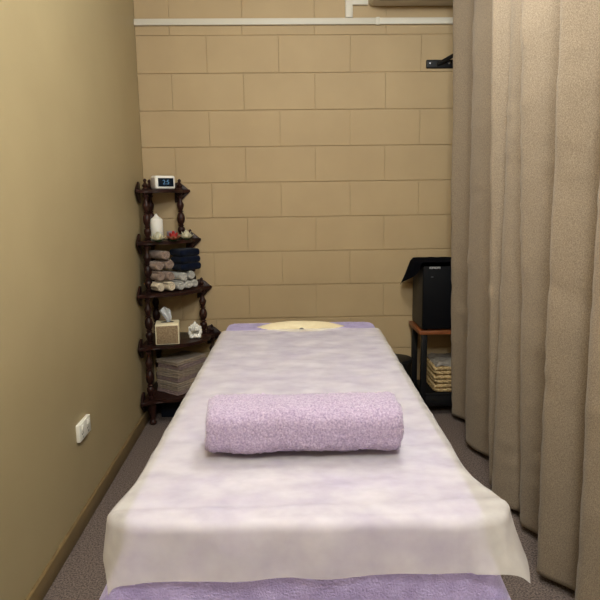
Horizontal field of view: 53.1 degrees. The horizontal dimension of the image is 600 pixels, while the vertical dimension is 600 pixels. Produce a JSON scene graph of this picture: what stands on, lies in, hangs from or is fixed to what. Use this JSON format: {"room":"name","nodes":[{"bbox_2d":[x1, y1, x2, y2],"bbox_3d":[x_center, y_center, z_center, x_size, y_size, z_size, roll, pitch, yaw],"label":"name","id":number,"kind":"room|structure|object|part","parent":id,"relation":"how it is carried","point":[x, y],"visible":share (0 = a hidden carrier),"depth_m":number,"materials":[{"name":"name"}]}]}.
{"room":"massage room","nodes":[
{"label":"massage room","id":0,"kind":"room"},
{"bbox_2d":[0,0,154,599],"bbox_3d":[-0.900,-0.248,1.127,0.150,2.620,4.700,-1,10,-2],"label":"wall","id":1,"kind":"structure","parent":0,"point":[72,319],"depth_m":2.15,"materials":[{"name":"paint"}]},
{"bbox_2d":[76,414,90,442],"bbox_3d":[-0.836,0.496,2.323,0.021,0.068,0.128,-1,10,-2],"label":"power outlet","id":2,"kind":"object","parent":1,"relation":"attached to","point":[83,427],"visible":1,"depth_m":2.30,"materials":[{"name":"white plastic"}]},
{"bbox_2d":[25,403,157,599],"bbox_3d":[-0.801,1.006,1.346,0.014,0.070,4.700,-1,10,-2],"label":"baseboard","id":3,"kind":"structure","parent":1,"relation":"attached to","point":[44,582],"depth_m":2.28,"materials":[{"name":"brown wood"}]},
{"bbox_2d":[133,0,452,403],"bbox_3d":[0.549,-0.692,3.583,3.200,2.620,0.201,-1,10,-2],"label":"wall","id":4,"kind":"structure","parent":0,"point":[314,161],"depth_m":3.44,"materials":[{"name":"beige brick"}]},
{"bbox_2d":[134,17,452,25],"bbox_3d":[0.540,-1.546,3.326,2.900,0.040,0.023,-1,10,-2],"label":"cable trunking","id":5,"kind":"object","parent":4,"relation":"attached to","point":[377,21],"visible":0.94,"depth_m":3.30,"materials":[{"name":"beige plastic"}]},
{"bbox_2d":[345,0,367,17],"bbox_3d":[0.312,-1.611,3.306,0.126,0.105,0.025,-1,10,-2],"label":"trunking elbow","id":6,"kind":"object","parent":4,"relation":"attached to","point":[349,4],"visible":1,"depth_m":3.29,"materials":[{"name":"white plastic"}]},
{"bbox_2d":[369,0,452,5],"bbox_3d":[0.790,-1.749,3.207,0.820,0.292,0.203,-1,10,-2],"label":"air conditioner","id":7,"kind":"object","parent":4,"relation":"attached to","point":[371,2],"visible":0.57,"depth_m":3.26,"materials":[{"name":"beige plastic"}]},
{"bbox_2d":[426,54,452,68],"bbox_3d":[0.843,-1.342,3.334,0.262,0.088,0.113,7,12,37],"label":"curtain bracket","id":8,"kind":"object","parent":4,"relation":"attached to","point":[446,62],"visible":0.67,"depth_m":3.37,"materials":[{"name":"black metal"}]},
{"bbox_3d":[0.793,-1.327,3.375,0.170,0.046,0.015,-1,10,-2],"label":"wall plate","id":9,"kind":"part","parent":8,"relation":"part of","materials":[{"name":"black metal"}]},
{"bbox_3d":[0.847,-1.341,3.297,0.029,0.079,0.214,-10,14,-43],"label":"arm","id":10,"kind":"part","parent":8,"relation":"part of","materials":[{"name":"black metal"}]},
{"bbox_2d":[43,399,574,599],"bbox_3d":[0.642,1.070,1.428,3.200,0.120,5.050,-1,10,-2],"label":"floor","id":11,"kind":"structure","parent":0,"point":[87,570],"depth_m":2.23,"materials":[{"name":"carpet"}]},
{"bbox_2d":[161,400,186,416],"bbox_3d":[-0.669,0.608,3.523,0.265,0.110,0.145,-1,10,-2],"label":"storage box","id":12,"kind":"object","parent":11,"relation":"on","point":[167,409],"visible":0.23,"depth_m":3.45,"materials":[{"name":"black plastic"}]},
{"bbox_2d":[135,178,221,424],"bbox_3d":[-0.663,0.007,3.352,0.426,1.352,0.402,-1,10,-2],"label":"corner shelf","id":13,"kind":"object","parent":11,"relation":"on","point":[153,396],"visible":0.73,"depth_m":3.31,"materials":[{"name":"brown wood"}]},
{"bbox_3d":[-0.879,-0.582,3.248,0.010,0.116,0.085,-1,10,-2],"label":"wall plate","id":14,"kind":"part","parent":13,"relation":"part of","materials":[{"name":"brown wood"}]},
{"bbox_3d":[-0.873,-0.299,3.248,0.010,0.116,0.085,-1,10,-2],"label":"wall plate","id":15,"kind":"part","parent":13,"relation":"part of","materials":[{"name":"brown wood"}]},
{"bbox_3d":[-0.868,-0.015,3.246,0.010,0.116,0.085,-1,10,-2],"label":"wall plate","id":16,"kind":"part","parent":13,"relation":"part of","materials":[{"name":"brown wood"}]},
{"bbox_3d":[-0.863,0.269,3.248,0.010,0.116,0.085,-1,10,-2],"label":"wall plate","id":17,"kind":"part","parent":13,"relation":"part of","materials":[{"name":"brown wood"}]},
{"bbox_3d":[-0.859,0.567,3.285,0.010,0.116,0.085,-1,10,-2],"label":"wall plate","id":18,"kind":"part","parent":13,"relation":"part of","materials":[{"name":"brown wood"}]},
{"bbox_2d":[150,214,162,240],"bbox_3d":[-0.789,-0.405,3.301,0.069,0.155,0.069,-1,10,-2],"label":"pillar candle","id":19,"kind":"object","parent":13,"relation":"on","point":[156,223],"visible":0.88,"depth_m":3.27,"materials":[{"name":"white wax"}]},
{"bbox_2d":[150,281,163,291],"bbox_3d":[-0.793,-0.075,3.297,0.102,0.050,0.056,8,13,43],"label":"cloth","id":20,"kind":"object","parent":13,"relation":"on","point":[157,286],"visible":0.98,"depth_m":3.27,"materials":[{"name":"beige fabric"}]},
{"bbox_2d":[150,270,164,280],"bbox_3d":[-0.788,-0.133,3.289,0.102,0.054,0.049,8,13,43],"label":"cloth","id":21,"kind":"object","parent":20,"relation":"on","point":[156,275],"visible":0.96,"depth_m":3.26,"materials":[{"name":"beige fabric"}]},
{"bbox_2d":[149,261,163,270],"bbox_3d":[-0.795,-0.187,3.283,0.102,0.049,0.054,8,13,43],"label":"cloth","id":22,"kind":"object","parent":21,"relation":"on","point":[154,265],"visible":0.92,"depth_m":3.25,"materials":[{"name":"beige fabric"}]},
{"bbox_2d":[150,231,165,241],"bbox_3d":[-0.764,-0.341,3.224,0.091,0.054,0.090,-3,10,-13],"label":"flower","id":23,"kind":"object","parent":13,"relation":"on","point":[157,237],"visible":1,"depth_m":3.21,"materials":[{"name":"beige plant"}]},
{"bbox_2d":[150,176,174,188],"bbox_3d":[-0.752,-0.644,3.290,0.122,0.072,0.066,-9,13,-41],"label":"alarm clock","id":24,"kind":"object","parent":13,"relation":"on","point":[157,182],"visible":0.99,"depth_m":3.26,"materials":[{"name":"white plastic"}]},
{"bbox_2d":[150,177,154,187],"bbox_3d":[-0.796,-0.638,3.258,0.012,0.055,0.049,-9,13,-41],"label":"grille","id":25,"kind":"object","parent":24,"relation":"attached to","point":[152,179],"depth_m":3.25,"materials":[{"name":"beige plastic"}]},
{"bbox_2d":[154,280,175,290],"bbox_3d":[-0.754,-0.083,3.345,0.142,0.053,0.050,8,13,43],"label":"cloth","id":26,"kind":"object","parent":13,"relation":"on","point":[168,285],"visible":0.6,"depth_m":3.30,"materials":[{"name":"beige fabric"}]},
{"bbox_2d":[155,270,174,280],"bbox_3d":[-0.759,-0.138,3.341,0.152,0.053,0.055,8,13,43],"label":"cloth","id":27,"kind":"object","parent":26,"relation":"on","point":[169,275],"visible":0.48,"depth_m":3.29,"materials":[{"name":"beige fabric"}]},
{"bbox_2d":[153,259,173,268],"bbox_3d":[-0.763,-0.202,3.335,0.152,0.057,0.053,8,13,43],"label":"cloth","id":28,"kind":"object","parent":27,"relation":"on","point":[168,264],"visible":0.54,"depth_m":3.29,"materials":[{"name":"beige fabric"}]},
{"bbox_2d":[149,250,169,259],"bbox_3d":[-0.782,-0.250,3.316,0.152,0.048,0.053,8,13,43],"label":"cloth","id":29,"kind":"object","parent":28,"relation":"on","point":[157,254],"visible":0.98,"depth_m":3.28,"materials":[{"name":"beige fabric"}]},
{"bbox_2d":[155,307,179,344],"bbox_3d":[-0.733,0.136,3.317,0.128,0.201,0.126,-2,10,-9],"label":"tissue box","id":30,"kind":"object","parent":13,"relation":"on","point":[167,332],"visible":1,"depth_m":3.27,"materials":[{"name":"beige cardboard"}]},
{"bbox_3d":[-0.723,0.190,3.266,0.115,0.098,0.007,-2,10,-10],"label":"woven panel","id":31,"kind":"part","parent":30,"relation":"part of","materials":[{"name":"beige wicker"}]},
{"bbox_2d":[166,231,180,240],"bbox_3d":[-0.691,-0.350,3.269,0.091,0.054,0.090,-6,11,-30],"label":"flower","id":32,"kind":"object","parent":13,"relation":"on","point":[173,237],"visible":1,"depth_m":3.25,"materials":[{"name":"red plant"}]},
{"bbox_2d":[157,387,193,395],"bbox_3d":[-0.682,0.502,3.483,0.173,0.024,0.235,6,12,35],"label":"folded towel","id":33,"kind":"object","parent":13,"relation":"on","point":[160,389],"visible":0.27,"depth_m":3.38,"materials":[{"name":"fabric"}]},
{"bbox_2d":[158,381,197,391],"bbox_3d":[-0.679,0.478,3.478,0.173,0.023,0.234,6,12,35],"label":"folded towel","id":34,"kind":"object","parent":33,"relation":"on","point":[186,386],"visible":0.4,"depth_m":3.39,"materials":[{"name":"fabric"}]},
{"bbox_2d":[157,375,201,387],"bbox_3d":[-0.682,0.454,3.473,0.173,0.023,0.233,6,12,36],"label":"folded towel","id":35,"kind":"object","parent":34,"relation":"on","point":[165,382],"visible":0.45,"depth_m":3.39,"materials":[{"name":"fabric"}]},
{"bbox_2d":[157,371,203,382],"bbox_3d":[-0.683,0.429,3.477,0.172,0.024,0.234,6,12,34],"label":"folded towel","id":36,"kind":"object","parent":35,"relation":"on","point":[199,373],"visible":0.41,"depth_m":3.40,"materials":[{"name":"fabric"}]},
{"bbox_2d":[157,366,205,378],"bbox_3d":[-0.682,0.406,3.467,0.173,0.024,0.235,5,12,32],"label":"folded towel","id":37,"kind":"object","parent":36,"relation":"on","point":[191,372],"visible":0.41,"depth_m":3.39,"materials":[{"name":"grey fabric"}]},
{"bbox_2d":[157,362,205,374],"bbox_3d":[-0.680,0.382,3.462,0.173,0.024,0.234,6,12,34],"label":"folded towel","id":38,"kind":"object","parent":37,"relation":"on","point":[172,371],"visible":0.55,"depth_m":3.38,"materials":[{"name":"grey fabric"}]},
{"bbox_2d":[158,357,206,369],"bbox_3d":[-0.675,0.357,3.462,0.172,0.024,0.234,5,11,31],"label":"folded towel","id":39,"kind":"object","parent":38,"relation":"on","point":[190,364],"visible":0.48,"depth_m":3.38,"materials":[{"name":"grey fabric"}]},
{"bbox_2d":[156,350,205,366],"bbox_3d":[-0.684,0.334,3.454,0.173,0.024,0.233,6,12,33],"label":"folded towel","id":40,"kind":"object","parent":39,"relation":"on","point":[177,359],"visible":1,"depth_m":3.42,"materials":[{"name":"grey fabric"}]},
{"bbox_2d":[171,280,184,289],"bbox_3d":[-0.704,-0.086,3.376,0.132,0.050,0.048,8,13,43],"label":"cloth","id":41,"kind":"object","parent":13,"relation":"on","point":[180,285],"visible":0.48,"depth_m":3.34,"materials":[{"name":"white fabric"}]},
{"bbox_3d":[-0.677,-0.618,3.443,0.085,0.116,0.010,-1,10,-2],"label":"wall plate","id":42,"kind":"part","parent":13,"relation":"part of","materials":[{"name":"brown wood"}]},
{"bbox_2d":[177,280,191,287],"bbox_3d":[-0.670,-0.094,3.411,0.132,0.045,0.050,8,13,43],"label":"cloth","id":43,"kind":"object","parent":13,"relation":"on","point":[188,284],"visible":0.39,"depth_m":3.37,"materials":[{"name":"white fabric"}]},
{"bbox_2d":[170,271,186,280],"bbox_3d":[-0.691,-0.135,3.387,0.132,0.051,0.048,8,13,43],"label":"cloth","id":44,"kind":"object","parent":43,"relation":"on","point":[182,276],"visible":0.8,"depth_m":3.35,"materials":[{"name":"white fabric"}]},
{"bbox_2d":[172,262,200,270],"bbox_3d":[-0.647,-0.194,3.411,0.116,0.041,0.142,8,13,43],"label":"cloth","id":45,"kind":"object","parent":44,"relation":"on","point":[196,265],"visible":0.78,"depth_m":3.36,"materials":[{"name":"blue fabric"}]},
{"bbox_2d":[171,255,199,263],"bbox_3d":[-0.649,-0.233,3.404,0.117,0.042,0.140,8,13,41],"label":"cloth","id":46,"kind":"object","parent":45,"relation":"on","point":[196,258],"visible":0.82,"depth_m":3.36,"materials":[{"name":"blue fabric"}]},
{"bbox_2d":[170,248,199,256],"bbox_3d":[-0.653,-0.272,3.397,0.118,0.042,0.141,7,13,39],"label":"cloth","id":47,"kind":"object","parent":46,"relation":"on","point":[181,252],"visible":1,"depth_m":3.35,"materials":[{"name":"blue fabric"}]},
{"bbox_2d":[178,230,193,239],"bbox_3d":[-0.636,-0.365,3.352,0.090,0.054,0.091,6,12,36],"label":"flower","id":48,"kind":"object","parent":13,"relation":"on","point":[185,235],"visible":0.99,"depth_m":3.33,"materials":[{"name":"beige plant"}]},
{"bbox_2d":[187,278,197,286],"bbox_3d":[-0.641,-0.103,3.458,0.122,0.046,0.050,8,13,43],"label":"cloth","id":49,"kind":"object","parent":13,"relation":"on","point":[194,281],"visible":0.41,"depth_m":3.42,"materials":[{"name":"white fabric"}]},
{"bbox_2d":[177,270,194,278],"bbox_3d":[-0.652,-0.148,3.429,0.122,0.049,0.044,8,13,43],"label":"cloth","id":50,"kind":"object","parent":49,"relation":"on","point":[190,274],"visible":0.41,"depth_m":3.39,"materials":[{"name":"white fabric"}]},
{"bbox_3d":[-0.623,-0.345,3.492,0.085,0.116,0.010,-1,10,-2],"label":"wall plate","id":51,"kind":"part","parent":13,"relation":"part of","materials":[{"name":"brown wood"}]},
{"bbox_2d":[188,321,201,338],"bbox_3d":[-0.598,0.169,3.418,0.084,0.101,0.048,-2,10,-10],"label":"ornament","id":52,"kind":"object","parent":13,"relation":"on","point":[194,328],"visible":1,"depth_m":3.41,"materials":[{"name":"white ceramic"}]},
{"bbox_3d":[-0.566,-0.070,3.541,0.085,0.116,0.010,-1,10,-2],"label":"wall plate","id":53,"kind":"part","parent":13,"relation":"part of","materials":[{"name":"brown wood"}]},
{"bbox_3d":[-0.513,0.205,3.590,0.085,0.116,0.010,-1,10,-2],"label":"wall plate","id":54,"kind":"part","parent":13,"relation":"part of","materials":[{"name":"brown wood"}]},
{"bbox_2d":[257,321,343,331],"bbox_3d":[0.010,0.570,2.056,0.680,0.668,1.810,-1,10,0],"label":"massage table","id":55,"kind":"object","parent":11,"relation":"on","point":[300,326],"visible":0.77,"depth_m":2.77,"materials":[{"name":"beige fabric"}]},
{"bbox_2d":[99,322,510,599],"bbox_3d":[0.008,0.483,1.998,0.936,0.453,1.870,-1,10,0],"label":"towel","id":56,"kind":"object","parent":55,"relation":"on","point":[381,556],"visible":0.74,"depth_m":1.15,"materials":[{"name":"white fabric"}]},
{"bbox_2d":[103,328,518,581],"bbox_3d":[-0.003,0.337,1.875,0.804,0.151,1.647,-1,10,-2],"label":"sheet","id":57,"kind":"object","parent":56,"relation":"on","point":[276,530],"visible":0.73,"depth_m":1.18,"materials":[{"name":"white fabric"}]},
{"bbox_2d":[205,391,403,454],"bbox_3d":[0.008,0.283,1.402,0.444,0.116,0.169,-1,10,0],"label":"rolled towel","id":58,"kind":"object","parent":57,"relation":"on","point":[243,423],"visible":1,"depth_m":1.33,"materials":[{"name":"purple fabric"}]},
{"bbox_2d":[391,354,412,386],"bbox_3d":[0.562,0.486,3.513,0.186,0.322,0.186,-1,10,-2],"label":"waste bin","id":59,"kind":"object","parent":11,"relation":"on","point":[406,361],"visible":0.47,"depth_m":3.44,"materials":[{"name":"black plastic"}]},
{"bbox_3d":[0.560,0.343,3.488,0.186,0.032,0.186,-1,10,-2],"label":"lid","id":60,"kind":"part","parent":59,"relation":"part of","materials":[{"name":"black plastic"}]},
{"bbox_2d":[409,321,451,412],"bbox_3d":[0.866,0.392,3.513,0.410,0.500,0.285,-1,10,-2],"label":"side table","id":61,"kind":"object","parent":11,"relation":"on","point":[427,396],"visible":0.3,"depth_m":3.40,"materials":[{"name":"black wood"}]},
{"bbox_3d":[0.689,0.386,3.624,0.032,0.478,0.028,-1,10,-2],"label":"leg","id":62,"kind":"part","parent":61,"relation":"part of","materials":[{"name":"black wood"}]},
{"bbox_3d":[0.697,0.426,3.392,0.032,0.478,0.028,-1,10,-2],"label":"leg","id":63,"kind":"part","parent":61,"relation":"part of","materials":[{"name":"black wood"}]},
{"bbox_2d":[412,266,451,329],"bbox_3d":[0.850,-0.037,3.433,0.360,0.372,0.268,-1,10,-2],"label":"towel warmer","id":64,"kind":"object","parent":61,"relation":"on","point":[432,285],"visible":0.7,"depth_m":3.31,"materials":[{"name":"black"}]},
{"bbox_3d":[0.850,-0.040,3.441,0.356,0.364,0.250,-1,10,-2],"label":"casing","id":65,"kind":"part","parent":64,"relation":"part of","materials":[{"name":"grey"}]},
{"bbox_2d":[400,257,450,283],"bbox_3d":[0.818,-0.151,3.411,0.460,0.164,0.270,-1,10,-2],"label":"draped cloth","id":66,"kind":"object","parent":64,"relation":"on","point":[415,264],"visible":0.59,"depth_m":3.37,"materials":[{"name":"black fabric"}]},
{"bbox_2d":[415,380,451,405],"bbox_3d":[0.868,0.542,3.537,0.344,0.076,0.264,-1,10,-2],"label":"shelf","id":67,"kind":"object","parent":61,"relation":"attached to","point":[428,397],"depth_m":3.41,"materials":[{"name":"black wood"}]},
{"bbox_2d":[426,353,451,391],"bbox_3d":[0.888,0.412,3.515,0.272,0.185,0.252,-1,10,-2],"label":"woven basket","id":68,"kind":"object","parent":61,"relation":"on","point":[438,378],"visible":0.45,"depth_m":3.41,"materials":[{"name":"brown wicker"}]},
{"bbox_3d":[0.606,-1.620,0.963,3.200,0.100,5.050,-1,10,-2],"label":"ceiling","id":69,"kind":"structure","parent":0,"visible":0},
{"bbox_3d":[0.767,-1.642,1.523,0.055,0.057,3.450,-1,10,-2],"label":"track","id":70,"kind":"object","parent":69,"relation":"attached to","visible":0},
{"bbox_2d":[451,0,599,599],"bbox_3d":[0.851,-0.346,1.647,0.296,2.530,3.099,-1,10,-2],"label":"curtain","id":71,"kind":"object","parent":70,"relation":"hanging from","point":[525,180],"visible":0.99,"depth_m":2.02,"materials":[{"name":"beige fabric"}]}
]}

